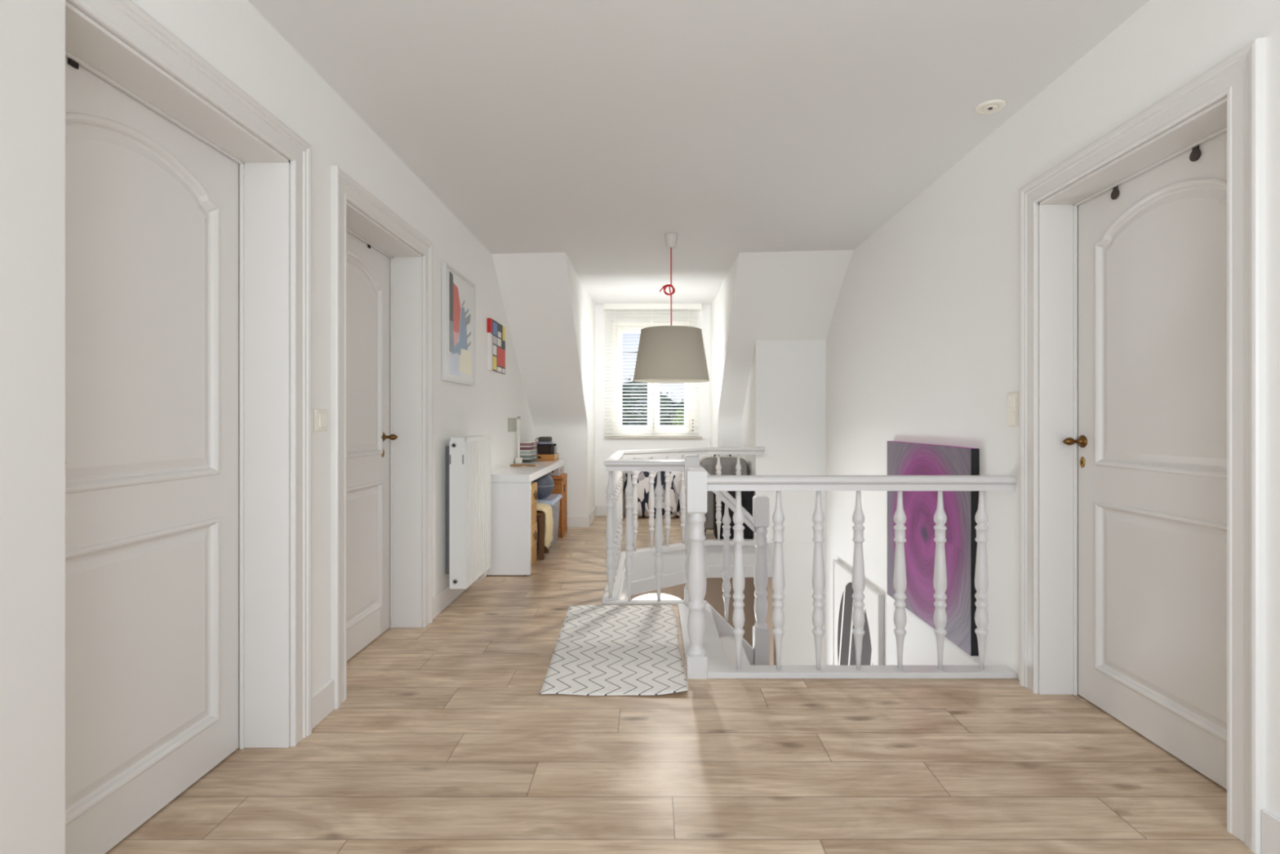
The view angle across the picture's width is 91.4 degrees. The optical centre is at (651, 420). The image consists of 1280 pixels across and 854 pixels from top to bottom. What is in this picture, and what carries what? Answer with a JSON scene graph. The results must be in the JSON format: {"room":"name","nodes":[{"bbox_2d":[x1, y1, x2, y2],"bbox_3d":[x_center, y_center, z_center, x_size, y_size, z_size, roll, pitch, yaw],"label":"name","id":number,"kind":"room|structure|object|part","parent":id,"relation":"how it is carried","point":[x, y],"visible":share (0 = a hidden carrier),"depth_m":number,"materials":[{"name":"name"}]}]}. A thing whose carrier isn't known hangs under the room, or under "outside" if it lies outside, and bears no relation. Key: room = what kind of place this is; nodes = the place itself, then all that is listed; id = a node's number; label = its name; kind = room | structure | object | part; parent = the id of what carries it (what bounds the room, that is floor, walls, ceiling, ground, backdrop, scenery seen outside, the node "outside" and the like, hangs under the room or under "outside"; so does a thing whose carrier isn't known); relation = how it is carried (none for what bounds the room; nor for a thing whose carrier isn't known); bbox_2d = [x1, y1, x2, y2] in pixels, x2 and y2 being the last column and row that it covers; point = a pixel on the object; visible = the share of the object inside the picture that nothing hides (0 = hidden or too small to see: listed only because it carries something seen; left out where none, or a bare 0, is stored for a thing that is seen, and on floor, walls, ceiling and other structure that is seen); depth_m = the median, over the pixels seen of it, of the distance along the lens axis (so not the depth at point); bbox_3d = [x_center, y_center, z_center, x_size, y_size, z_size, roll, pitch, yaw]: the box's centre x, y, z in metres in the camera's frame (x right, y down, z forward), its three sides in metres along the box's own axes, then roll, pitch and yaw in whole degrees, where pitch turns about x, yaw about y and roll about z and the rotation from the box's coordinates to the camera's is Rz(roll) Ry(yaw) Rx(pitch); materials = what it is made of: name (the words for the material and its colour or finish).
{"room":"upstairs landing","nodes":[
{"label":"upstairs landing","id":0,"kind":"room"},
{"bbox_2d":[66,0,533,744],"bbox_3d":[-1.462,-0.210,2.990,0.395,2.700,9.220,0,0,0],"label":"wall","id":1,"kind":"structure","parent":0,"point":[232,36],"depth_m":2.43,"materials":[{"name":"white paint"}]},
{"bbox_2d":[0,0,311,853],"bbox_3d":[-1.361,-0.035,1.700,0.243,2.350,1.159,0,0,0],"label":"door","id":2,"kind":"structure","parent":1,"relation":"in","point":[144,230],"depth_m":1.72,"materials":[{"name":"white wood"}]},
{"bbox_3d":[-1.252,-0.035,1.220,0.026,2.350,0.200,0,0,0],"label":"wide trim","id":3,"kind":"part","parent":2,"relation":"part of","materials":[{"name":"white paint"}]},
{"bbox_2d":[67,57,79,69],"bbox_3d":[-1.428,-0.881,1.540,0.006,0.019,0.024,0,0,0],"label":"clip","id":4,"kind":"object","parent":2,"relation":"attached to","point":[70,61],"visible":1,"depth_m":1.54,"materials":[{"name":"black metal"}]},
{"bbox_3d":[-1.252,0.068,1.750,0.027,2.144,1.059,0,0,0],"label":"casing","id":5,"kind":"part","parent":2,"relation":"part of","materials":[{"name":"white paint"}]},
{"bbox_2d":[314,408,327,431],"bbox_3d":[-1.256,0.000,2.375,0.018,0.082,0.082,0,0,0],"label":"light switch","id":6,"kind":"object","parent":1,"relation":"attached to","point":[320,415],"visible":1,"depth_m":2.36,"materials":[{"name":"white plastic"}]},
{"bbox_3d":[-1.254,0.000,2.375,0.003,0.072,0.072,0,0,0],"label":"frame","id":7,"kind":"part","parent":6,"relation":"part of","materials":[{"name":"white plastic"}]},
{"bbox_2d":[330,165,432,709],"bbox_3d":[-1.363,0.068,2.997,0.247,2.144,1.076,0,0,0],"label":"door","id":8,"kind":"structure","parent":1,"relation":"in","point":[381,294],"depth_m":3.21,"materials":[{"name":"white wood"}]},
{"bbox_3d":[-1.396,0.090,3.325,0.080,0.047,0.048,0,0,0],"label":"handle","id":9,"kind":"part","parent":8,"relation":"part of","materials":[{"name":"gold metal"}]},
{"bbox_2d":[311,577,479,728],"bbox_3d":[-1.258,1.080,2.525,0.014,0.120,8.250,0,0,0],"label":"baseboard","id":10,"kind":"structure","parent":1,"relation":"attached to","point":[323,700],"depth_m":2.43,"materials":[{"name":"white paint"}]},
{"bbox_2d":[441,262,475,386],"bbox_3d":[-1.249,-0.593,4.055,0.028,0.705,0.620,0,0,0],"label":"framed picture","id":11,"kind":"object","parent":1,"relation":"attached to","point":[458,292],"visible":1,"depth_m":3.99,"materials":[{"name":"paper"}]},
{"bbox_2d":[445,435,491,588],"bbox_3d":[-1.188,0.602,4.021,0.152,0.998,0.589,0,0,0],"label":"radiator","id":12,"kind":"object","parent":1,"relation":"attached to","point":[468,458],"visible":1,"depth_m":3.82,"materials":[{"name":"white metal"}]},
{"bbox_2d":[449,435,491,441],"bbox_3d":[-1.162,0.117,4.025,0.100,0.027,0.580,0,0,0],"label":"grille","id":13,"kind":"object","parent":12,"relation":"attached to","point":[473,437],"depth_m":3.92,"materials":[{"name":"white metal"}]},
{"bbox_3d":[-1.126,0.568,4.024,0.028,0.885,0.570,0,0,0],"label":"panel","id":14,"kind":"part","parent":12,"relation":"part of","materials":[{"name":"white metal"}]},
{"bbox_2d":[487,318,505,374],"bbox_3d":[-1.249,-0.583,5.015,0.029,0.398,0.470,0,0,0],"label":"picture","id":15,"kind":"object","parent":1,"relation":"attached to","point":[495,331],"visible":1,"depth_m":4.94,"materials":[{"name":"multicoloured paper"}]},
{"bbox_2d":[507,417,516,431],"bbox_3d":[-1.258,0.043,5.630,0.011,0.125,0.300,0,0,0],"label":"wall plate","id":16,"kind":"object","parent":1,"relation":"attached to","point":[512,422],"visible":1,"depth_m":5.59,"materials":[{"name":"grey"}]},
{"bbox_2d":[492,252,595,515],"bbox_3d":[-1.091,-0.170,6.130,0.818,2.620,2.660,0,0,0],"label":"wall","id":17,"kind":"structure","parent":0,"point":[550,314],"depth_m":5.91,"materials":[{"name":"white paint"}]},
{"bbox_2d":[595,304,710,505],"bbox_3d":[0.000,-0.170,7.585,1.800,2.620,0.250,0,0,0],"label":"wall","id":18,"kind":"structure","parent":17,"relation":"in","point":[605,448],"depth_m":7.46,"materials":[{"name":"white paint"}]},
{"bbox_2d":[595,505,686,515],"bbox_3d":[0.009,1.080,7.453,1.382,0.120,0.014,0,0,0],"label":"baseboard","id":19,"kind":"structure","parent":18,"relation":"attached to","point":[601,510],"depth_m":7.45,"materials":[{"name":"white paint"}]},
{"bbox_2d":[603,303,702,435],"bbox_3d":[0.009,-0.596,7.410,1.167,1.568,0.080,0,0,0],"label":"blind","id":20,"kind":"object","parent":18,"relation":"attached to","point":[615,307],"visible":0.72,"depth_m":7.39,"materials":[{"name":"white plastic"}]},
{"bbox_3d":[-0.007,0.180,7.415,1.105,0.016,0.048,0,0,0],"label":"rail","id":21,"kind":"part","parent":20,"relation":"part of","materials":[{"name":"white"}]},
{"bbox_2d":[611,322,694,436],"bbox_3d":[0.015,-0.491,7.525,1.003,1.373,0.130,0,0,0],"label":"window","id":22,"kind":"structure","parent":18,"relation":"attached to","point":[618,335],"depth_m":7.50,"materials":[{"name":"white plastic"}]},
{"bbox_3d":[-0.208,-0.491,7.529,0.448,1.263,0.062,0,0,0],"label":"sash","id":23,"kind":"part","parent":22,"relation":"part of","materials":[{"name":"white plastic"}]},
{"bbox_3d":[0.242,-0.491,7.529,0.439,1.263,0.062,0,0,0],"label":"sash","id":24,"kind":"part","parent":22,"relation":"part of","materials":[{"name":"white plastic"}]},
{"bbox_2d":[604,436,702,438],"bbox_3d":[0.020,0.205,7.455,1.160,0.020,0.110,0,0,0],"label":"window sill","id":25,"kind":"structure","parent":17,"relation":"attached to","point":[605,437],"depth_m":7.40,"materials":[{"name":"white wood"}]},
{"bbox_2d":[567,505,755,538],"bbox_3d":[-0.144,1.080,6.623,2.213,0.120,1.646,0,0,0],"label":"baseboard","id":26,"kind":"structure","parent":17,"relation":"attached to","point":[572,521],"depth_m":6.64,"materials":[{"name":"white paint"}]},
{"bbox_2d":[633,589,679,599],"bbox_3d":[0.049,1.680,6.300,0.680,0.520,0.680,0,0,0],"label":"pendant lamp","id":27,"kind":"object","parent":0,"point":[649,596],"visible":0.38,"depth_m":6.30,"materials":[{"name":"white glass"}]},
{"bbox_3d":[0.049,1.854,6.300,0.680,0.172,0.680,0,0,0],"label":"lamp shade","id":28,"kind":"part","parent":27,"relation":"part of","materials":[{"name":"white glass"}]},
{"bbox_2d":[104,515,1255,853],"bbox_3d":[0.050,1.275,2.990,3.900,0.270,9.220,0,0,0],"label":"floor","id":29,"kind":"structure","parent":0,"point":[444,739],"depth_m":2.06,"materials":[{"name":"brown wood"}]},
{"bbox_2d":[486,458,564,575],"bbox_3d":[-1.077,0.769,5.485,0.369,0.742,1.850,0,0,0],"label":"desk","id":30,"kind":"object","parent":29,"relation":"on","point":[511,486],"visible":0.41,"depth_m":4.56,"materials":[{"name":"white paint"}]},
{"bbox_3d":[-1.077,0.795,4.588,0.369,0.674,0.055,0,0,0],"label":"panel","id":31,"kind":"part","parent":30,"relation":"part of","materials":[{"name":"white paint"}]},
{"bbox_2d":[515,416,522,463],"bbox_3d":[-1.225,0.179,5.740,0.050,0.435,0.080,0,0,0],"label":"desk lamp","id":32,"kind":"object","parent":30,"relation":"on","point":[518,460],"visible":1,"depth_m":5.73,"materials":[{"name":"white plastic"}]},
{"bbox_3d":[-1.226,0.154,5.740,0.020,0.378,0.014,0,0,0],"label":"stem","id":33,"kind":"part","parent":32,"relation":"part of","materials":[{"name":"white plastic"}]},
{"bbox_2d":[510,463,535,466],"bbox_3d":[-1.105,0.387,5.365,0.221,0.021,0.070,0,0,0],"label":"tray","id":34,"kind":"object","parent":30,"relation":"on","point":[513,464],"visible":1,"depth_m":5.37,"materials":[{"name":"brown wood"}]},
{"bbox_2d":[522,457,533,462],"bbox_3d":[-1.195,0.378,5.930,0.112,0.038,0.140,0,0,0],"label":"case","id":35,"kind":"object","parent":30,"relation":"on","point":[524,460],"visible":0.56,"depth_m":5.86,"materials":[{"name":"grey"}]},
{"bbox_2d":[520,453,533,457],"bbox_3d":[-1.192,0.340,5.930,0.112,0.038,0.140,0,0,0],"label":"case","id":36,"kind":"object","parent":35,"relation":"on","point":[523,455],"visible":0.7,"depth_m":5.86,"materials":[{"name":"grey"}]},
{"bbox_2d":[520,449,533,453],"bbox_3d":[-1.195,0.301,5.930,0.112,0.038,0.140,0,0,0],"label":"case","id":37,"kind":"object","parent":36,"relation":"on","point":[522,451],"visible":0.8,"depth_m":5.86,"materials":[{"name":"grey"}]},
{"bbox_2d":[520,445,533,449],"bbox_3d":[-1.193,0.263,5.930,0.112,0.038,0.140,0,0,0],"label":"case","id":38,"kind":"object","parent":37,"relation":"on","point":[522,447],"visible":0.8,"depth_m":5.86,"materials":[{"name":"red"}]},
{"bbox_2d":[520,441,533,445],"bbox_3d":[-1.192,0.224,5.930,0.112,0.038,0.140,0,0,0],"label":"case","id":39,"kind":"object","parent":38,"relation":"on","point":[522,443],"visible":0.81,"depth_m":5.86,"materials":[{"name":"red"}]},
{"bbox_2d":[537,453,559,460],"bbox_3d":[-1.050,0.366,6.249,0.191,0.061,0.302,0,0,0],"label":"wooden tray","id":40,"kind":"object","parent":30,"relation":"on","point":[540,457],"visible":0.62,"depth_m":6.10,"materials":[{"name":"orange wood"}]},
{"bbox_2d":[535,437,555,454],"bbox_3d":[-1.065,0.277,6.213,0.169,0.217,0.183,0,0,0],"label":"basket","id":41,"kind":"object","parent":40,"relation":"in","point":[542,449],"visible":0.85,"depth_m":6.13,"materials":[{"name":"black"}]},
{"bbox_2d":[538,440,552,444],"bbox_3d":[-1.058,0.225,6.210,0.115,0.025,0.150,0,0,0],"label":"folded cloth","id":42,"kind":"object","parent":41,"relation":"on","point":[550,442],"visible":0.93,"depth_m":6.14,"materials":[{"name":"grey"}]},
{"bbox_2d":[537,436,551,441],"bbox_3d":[-1.062,0.189,6.210,0.115,0.045,0.150,0,0,0],"label":"pouch","id":43,"kind":"object","parent":42,"relation":"on","point":[540,438],"visible":1,"depth_m":6.14,"materials":[{"name":"grey fabric"}]},
{"bbox_2d":[553,443,556,454],"bbox_3d":[-0.985,0.311,6.340,0.038,0.146,0.037,0,0,0],"label":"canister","id":44,"kind":"object","parent":40,"relation":"in","point":[555,446],"visible":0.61,"depth_m":6.32,"materials":[{"name":"grey"}]},
{"bbox_3d":[-1.077,0.795,6.383,0.369,0.674,0.055,0,0,0],"label":"panel","id":45,"kind":"part","parent":30,"relation":"part of","materials":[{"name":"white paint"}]},
{"bbox_3d":[-1.178,0.378,6.090,0.112,0.037,0.140,0,0,0],"label":"case","id":46,"kind":"object","parent":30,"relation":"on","visible":0},
{"bbox_3d":[-1.180,0.340,6.090,0.112,0.037,0.140,0,0,0],"label":"case","id":47,"kind":"object","parent":46,"relation":"on","visible":0},
{"bbox_3d":[-1.183,0.301,6.090,0.112,0.038,0.140,0,0,0],"label":"case","id":48,"kind":"object","parent":47,"relation":"on","visible":0},
{"bbox_3d":[-1.183,0.263,6.090,0.112,0.037,0.140,0,0,0],"label":"case","id":49,"kind":"object","parent":48,"relation":"on","visible":0},
{"bbox_2d":[524,440,537,445],"bbox_3d":[-1.180,0.224,6.090,0.112,0.038,0.140,0,0,0],"label":"case","id":50,"kind":"object","parent":49,"relation":"on","point":[535,442],"visible":0.48,"depth_m":6.08,"materials":[{"name":"grey"}]},
{"bbox_2d":[531,521,537,566],"bbox_3d":[-1.068,0.980,4.855,0.320,0.318,0.386,0,0,0],"label":"storage box","id":51,"kind":"object","parent":29,"relation":"on","point":[534,527],"visible":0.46,"depth_m":4.91,"materials":[{"name":"brown cardboard"}]},
{"bbox_3d":[-1.078,0.900,4.855,0.300,0.159,0.386,0,0,0],"label":"lid","id":52,"kind":"part","parent":51,"relation":"part of","materials":[{"name":"brown cardboard"}]},
{"bbox_2d":[531,482,537,525],"bbox_3d":[-1.068,0.660,4.855,0.320,0.318,0.386,0,0,0],"label":"storage box","id":53,"kind":"object","parent":51,"relation":"on","point":[534,485],"visible":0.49,"depth_m":4.91,"materials":[{"name":"brown wood"}]},
{"bbox_3d":[-1.078,0.581,4.855,0.300,0.159,0.386,0,0,0],"label":"lid","id":54,"kind":"part","parent":53,"relation":"part of","materials":[{"name":"brown cardboard"}]},
{"bbox_3d":[-0.920,0.594,4.930,0.024,0.072,0.081,0,0,0],"label":"rope handle","id":55,"kind":"part","parent":53,"relation":"part of","materials":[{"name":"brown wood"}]},
{"bbox_3d":[-0.920,0.914,4.930,0.024,0.072,0.081,0,0,0],"label":"rope handle","id":56,"kind":"part","parent":51,"relation":"part of","materials":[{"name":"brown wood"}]},
{"bbox_2d":[536,510,549,559],"bbox_3d":[-1.042,0.948,5.235,0.315,0.385,0.290,0,0,0],"label":"stool","id":57,"kind":"object","parent":29,"relation":"on","point":[543,549],"visible":0.29,"depth_m":5.09,"materials":[{"name":"brown wood"}]},
{"bbox_3d":[-1.042,0.770,5.235,0.315,0.030,0.290,0,0,0],"label":"seat","id":58,"kind":"part","parent":57,"relation":"part of","materials":[{"name":"brown wood"}]},
{"bbox_3d":[-0.905,0.963,5.110,0.040,0.355,0.040,0,0,0],"label":"leg","id":59,"kind":"part","parent":57,"relation":"part of","materials":[{"name":"brown wood"}]},
{"bbox_2d":[535,502,553,548],"bbox_3d":[-1.033,0.887,5.254,0.376,0.353,0.326,0,0,0],"label":"sheepskin","id":60,"kind":"object","parent":57,"relation":"on","point":[546,508],"visible":0.53,"depth_m":5.21,"materials":[{"name":"beige fur"}]},
{"bbox_3d":[-0.905,0.963,5.360,0.040,0.355,0.040,0,0,0],"label":"leg","id":61,"kind":"part","parent":57,"relation":"part of","materials":[{"name":"brown wood"}]},
{"bbox_2d":[536,493,562,550],"bbox_3d":[-1.036,0.920,5.700,0.357,0.432,0.550,0,0,0],"label":"plastic bin","id":62,"kind":"object","parent":29,"relation":"on","point":[553,500],"visible":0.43,"depth_m":5.64,"materials":[{"name":"grey plastic"}]},
{"bbox_2d":[530,473,554,498],"bbox_3d":[-1.000,0.583,5.600,0.248,0.242,0.248,0,0,0],"label":"exercise ball","id":63,"kind":"object","parent":62,"relation":"on","point":[545,484],"visible":0.48,"depth_m":5.51,"materials":[{"name":"blue plastic"}]},
{"bbox_3d":[-1.036,0.722,5.700,0.357,0.036,0.550,0,0,0],"label":"lid","id":64,"kind":"part","parent":62,"relation":"part of","materials":[{"name":"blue plastic"}]},
{"bbox_2d":[551,473,567,537],"bbox_3d":[-1.034,0.840,6.190,0.345,0.600,0.326,0,0,0],"label":"wicker hamper","id":65,"kind":"object","parent":29,"relation":"on","point":[560,482],"visible":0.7,"depth_m":6.04,"materials":[{"name":"orange wood"}]},
{"bbox_2d":[547,466,562,475],"bbox_3d":[-1.037,0.500,6.197,0.266,0.078,0.276,0,0,0],"label":"storage box","id":66,"kind":"object","parent":65,"relation":"on","point":[558,471],"visible":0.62,"depth_m":6.06,"materials":[{"name":"grey"}]},
{"bbox_3d":[-1.034,0.558,6.190,0.345,0.037,0.324,0,0,0],"label":"lid","id":67,"kind":"part","parent":65,"relation":"part of","materials":[{"name":"orange wicker"}]},
{"bbox_2d":[539,604,687,695],"bbox_3d":[-0.178,1.127,3.197,0.659,0.024,1.250,0,0,0],"label":"rug","id":68,"kind":"object","parent":29,"relation":"on","point":[600,650],"visible":1,"depth_m":3.02,"materials":[{"name":"fabric"}]},
{"bbox_2d":[621,471,623,517],"bbox_3d":[-0.360,0.858,7.300,0.050,0.556,0.200,0,0,0],"label":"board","id":69,"kind":"object","parent":29,"relation":"on","point":[622,477],"visible":0.19,"depth_m":7.27,"materials":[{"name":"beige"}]},
{"bbox_2d":[623,471,681,518],"bbox_3d":[0.020,0.851,7.310,0.710,0.594,0.289,0,0,0],"label":"patterned cushion","id":70,"kind":"object","parent":29,"relation":"on","point":[642,486],"visible":0.41,"depth_m":7.20,"materials":[{"name":"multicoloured fabric"}]},
{"bbox_2d":[601,447,764,604],"bbox_3d":[0.361,0.677,4.808,1.340,0.925,1.968,0,0,0],"label":"balustrade","id":71,"kind":"object","parent":29,"relation":"on","point":[616,560],"visible":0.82,"depth_m":4.05,"materials":[{"name":"white paint"}]},
{"bbox_3d":[-0.054,1.131,3.879,0.509,0.018,0.052,0,0,0],"label":"rail","id":72,"kind":"part","parent":71,"relation":"part of","materials":[{"name":"white paint"}]},
{"bbox_3d":[0.075,1.121,5.031,0.823,0.038,2.334,0,0,34],"label":"rail","id":73,"kind":"part","parent":71,"relation":"part of","materials":[{"name":"white paint"}]},
{"bbox_3d":[0.129,0.281,4.917,1.008,0.066,2.311,0,0,24],"label":"handrail","id":74,"kind":"part","parent":71,"relation":"part of","materials":[{"name":"white paint"}]},
{"bbox_3d":[0.245,0.677,3.868,0.089,0.925,0.089,0,0,0],"label":"newel post","id":75,"kind":"part","parent":71,"relation":"part of","materials":[{"name":"white paint"}]},
{"bbox_2d":[699,454,747,535],"bbox_3d":[0.701,0.731,6.199,0.486,0.815,0.262,0,0,0],"label":"chair","id":76,"kind":"object","parent":29,"relation":"on","point":[728,464],"visible":0.41,"depth_m":6.08,"materials":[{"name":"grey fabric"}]},
{"bbox_2d":[706,577,753,580],"bbox_3d":[-0.335,1.555,6.760,2.930,0.290,0.280,0,0,0],"label":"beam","id":77,"kind":"structure","parent":29,"relation":"attached to","point":[717,578],"depth_m":6.62,"materials":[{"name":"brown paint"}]},
{"bbox_2d":[713,490,753,538],"bbox_3d":[0.771,0.834,5.926,0.358,0.607,0.208,0,0,0],"label":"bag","id":78,"kind":"object","parent":29,"relation":"on","point":[746,495],"visible":0.32,"depth_m":5.83,"materials":[{"name":"black fabric"}]},
{"bbox_2d":[686,467,1017,678],"bbox_3d":[0.884,0.677,2.795,1.456,0.925,0.090,0,0,0],"label":"balustrade","id":79,"kind":"object","parent":29,"relation":"on","point":[698,482],"visible":1,"depth_m":2.77,"materials":[{"name":"white paint"}]},
{"bbox_3d":[0.200,0.677,2.795,0.089,0.925,0.089,0,0,0],"label":"newel post","id":80,"kind":"part","parent":79,"relation":"part of","materials":[{"name":"white paint"}]},
{"bbox_3d":[0.928,0.281,2.795,1.368,0.066,0.074,0,0,0],"label":"handrail","id":81,"kind":"part","parent":79,"relation":"part of","materials":[{"name":"white paint"}]},
{"bbox_3d":[0.928,1.127,2.795,1.368,0.027,0.090,0,0,0],"label":"rail","id":82,"kind":"part","parent":79,"relation":"part of","materials":[{"name":"white paint"}]},
{"bbox_2d":[631,580,754,646],"bbox_3d":[0.000,2.650,7.000,3.800,2.480,0.200,0,0,0],"label":"wall","id":83,"kind":"structure","parent":0,"point":[713,595],"depth_m":6.90,"materials":[{"name":"brown paint"}]},
{"bbox_2d":[247,0,1149,304],"bbox_3d":[0.050,-1.456,2.990,3.900,0.309,9.220,0,0,0],"label":"ceiling","id":84,"kind":"structure","parent":0,"point":[593,132],"depth_m":2.63,"materials":[{"name":"white paint"}]},
{"bbox_2d":[632,232,709,382],"bbox_3d":[0.138,-0.809,4.490,0.554,1.053,0.554,0,0,0],"label":"pendant lamp","id":85,"kind":"object","parent":84,"relation":"hanging from","point":[671,353],"visible":1,"depth_m":4.29,"materials":[{"name":"grey fabric"}]},
{"bbox_3d":[0.139,-0.735,4.490,0.011,0.350,0.009,0,0,0],"label":"cord","id":86,"kind":"part","parent":85,"relation":"part of","materials":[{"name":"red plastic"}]},
{"bbox_3d":[0.138,-1.103,4.490,0.008,0.285,0.008,0,0,-22],"label":"cord","id":87,"kind":"part","parent":85,"relation":"part of","materials":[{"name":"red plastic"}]},
{"bbox_3d":[0.138,-0.465,4.490,0.548,0.360,0.548,0,0,0],"label":"lamp shade","id":88,"kind":"part","parent":85,"relation":"part of","materials":[{"name":"beige fabric"}]},
{"bbox_2d":[974,99,1006,114],"bbox_3d":[1.464,-1.351,2.700,0.120,0.013,0.120,0,0,0],"label":"recessed light","id":89,"kind":"object","parent":84,"relation":"in","point":[992,106],"visible":1,"depth_m":2.69,"materials":[{"name":"white plastic"}]},
{"bbox_2d":[710,249,853,457],"bbox_3d":[1.250,-0.170,6.170,1.100,2.620,2.580,0,0,0],"label":"wall","id":90,"kind":"structure","parent":0,"point":[774,295],"depth_m":5.59,"materials":[{"name":"white paint"}]},
{"bbox_2d":[617,542,774,599],"bbox_3d":[0.236,1.292,4.950,0.991,0.315,2.270,0,0,24],"label":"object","id":91,"kind":"structure","parent":90,"relation":"attached to","point":[644,579],"depth_m":5.49,"materials":[{"name":"white paint"}]},
{"bbox_2d":[742,340,826,542],"bbox_3d":[1.331,0.165,6.245,0.738,1.950,0.910,0,0,0],"label":"wall pier","id":92,"kind":"object","parent":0,"point":[784,412],"visible":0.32,"depth_m":5.79,"materials":[{"name":"white paint"}]},
{"bbox_2d":[780,542,825,665],"bbox_3d":[1.433,2.515,6.346,0.535,2.750,1.108,0,0,0],"label":"wall","id":93,"kind":"structure","parent":0,"point":[798,646],"depth_m":5.79,"materials":[{"name":"white paint"}]},
{"bbox_2d":[754,577,776,665],"bbox_3d":[1.147,2.670,6.346,0.035,2.440,1.108,0,0,0],"label":"trim","id":94,"kind":"structure","parent":93,"relation":"attached to","point":[772,660],"depth_m":5.92,"materials":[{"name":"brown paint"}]},
{"bbox_2d":[825,0,1279,817],"bbox_3d":[1.806,1.190,2.990,0.388,5.500,9.220,0,0,0],"label":"wall","id":95,"kind":"structure","parent":0,"point":[922,338],"depth_m":3.00,"materials":[{"name":"white paint"}]},
{"bbox_2d":[832,559,884,665],"bbox_3d":[1.591,1.675,4.875,0.040,0.930,1.090,0,0,0],"label":"framed print","id":96,"kind":"object","parent":95,"relation":"attached to","point":[843,640],"visible":0.49,"depth_m":4.95,"materials":[{"name":"white paper"}]},
{"bbox_2d":[887,440,979,655],"bbox_3d":[1.590,0.649,3.618,0.042,1.022,1.095,0,0,0],"label":"painting","id":97,"kind":"object","parent":95,"relation":"attached to","point":[904,458],"visible":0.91,"depth_m":3.47,"materials":[{"name":"purple paint"}]},
{"bbox_2d":[1007,391,1018,426],"bbox_3d":[1.603,-0.048,2.775,0.018,0.152,0.082,0,0,0],"label":"light switch","id":98,"kind":"object","parent":95,"relation":"attached to","point":[1012,397],"visible":0.94,"depth_m":2.76,"materials":[{"name":"white plastic"}]},
{"bbox_2d":[1018,37,1266,853],"bbox_3d":[1.700,0.068,2.171,0.229,2.144,1.063,0,0,0],"label":"door","id":99,"kind":"structure","parent":95,"relation":"in","point":[1142,312],"depth_m":2.17,"materials":[{"name":"white wood"}]},
{"bbox_3d":[1.725,0.087,2.556,0.080,0.047,0.048,0,0,0],"label":"handle","id":100,"kind":"part","parent":99,"relation":"part of","materials":[{"name":"gold metal"}]},
{"bbox_2d":[1111,185,1119,199],"bbox_3d":[1.760,-0.865,2.372,0.006,0.052,0.038,0,0,0],"label":"hook","id":101,"kind":"object","parent":99,"relation":"attached to","point":[1115,193],"visible":1,"depth_m":2.37,"materials":[{"name":"grey metal"}]},
{"bbox_2d":[1189,145,1200,161],"bbox_3d":[1.760,-0.865,2.022,0.006,0.052,0.038,0,0,0],"label":"hook","id":102,"kind":"object","parent":99,"relation":"attached to","point":[1195,154],"visible":1,"depth_m":2.02,"materials":[{"name":"grey metal"}]},
{"bbox_2d":[1261,808,1279,853],"bbox_3d":[1.605,1.080,0.019,0.014,0.120,3.239,0,0,0],"label":"baseboard","id":103,"kind":"structure","parent":95,"relation":"attached to","point":[1270,823],"depth_m":1.61,"materials":[{"name":"white paint"}]},
{"bbox_3d":[0.050,3.965,4.450,3.900,0.150,6.300,0,0,0],"label":"floor","id":104,"kind":"structure","parent":0,"visible":0},
{"bbox_2d":[677,463,769,665],"bbox_3d":[0.885,2.079,4.322,1.454,3.622,2.955,0,0,0],"label":"staircase","id":105,"kind":"structure","parent":104,"relation":"on","point":[719,643],"depth_m":3.83,"materials":[{"name":"white paint"}]},
{"bbox_3d":[0.461,0.480,3.868,0.343,0.425,0.074,0,0,0],"label":"handrail","id":106,"kind":"part","parent":105,"relation":"part of","materials":[{"name":"white paint"}]},
{"bbox_3d":[0.675,1.480,3.868,0.089,2.020,0.089,0,0,0],"label":"newel post","id":107,"kind":"part","parent":105,"relation":"part of","materials":[{"name":"white paint"}]},
{"label":"outside","id":108,"kind":"structure","parent":0,"visible":0},
{"bbox_3d":[0.000,4.240,27.250,60.000,0.200,35.500,0,0,0],"label":"ground","id":109,"kind":"structure","parent":108,"visible":0},
{"bbox_2d":[622,398,653,431],"bbox_3d":[-0.414,1.790,15.524,1.211,4.719,1.183,0,0,0],"label":"shrub","id":110,"kind":"object","parent":109,"relation":"on","point":[623,402],"visible":0.22,"depth_m":15.17,"materials":[{"name":"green plant"}]},
{"bbox_2d":[622,375,662,425],"bbox_3d":[-1.301,1.637,19.120,3.705,6.068,3.600,0,0,0],"label":"tree","id":111,"kind":"object","parent":109,"relation":"on","point":[624,387],"visible":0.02,"depth_m":19.12,"materials":[{"name":"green plant"}]},
{"bbox_2d":[659,391,684,425],"bbox_3d":[0.997,1.466,24.429,3.528,5.368,3.453,0,0,6],"label":"tree","id":112,"kind":"object","parent":109,"relation":"on","point":[660,396],"visible":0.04,"depth_m":23.70,"materials":[{"name":"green plant"}]},
{"bbox_2d":[671,407,684,425],"bbox_3d":[0.738,1.906,14.464,0.638,4.487,0.611,0,0,35],"label":"shrub","id":113,"kind":"object","parent":109,"relation":"on","point":[677,410],"visible":0.16,"depth_m":14.34,"materials":[{"name":"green plant"}]}
]}

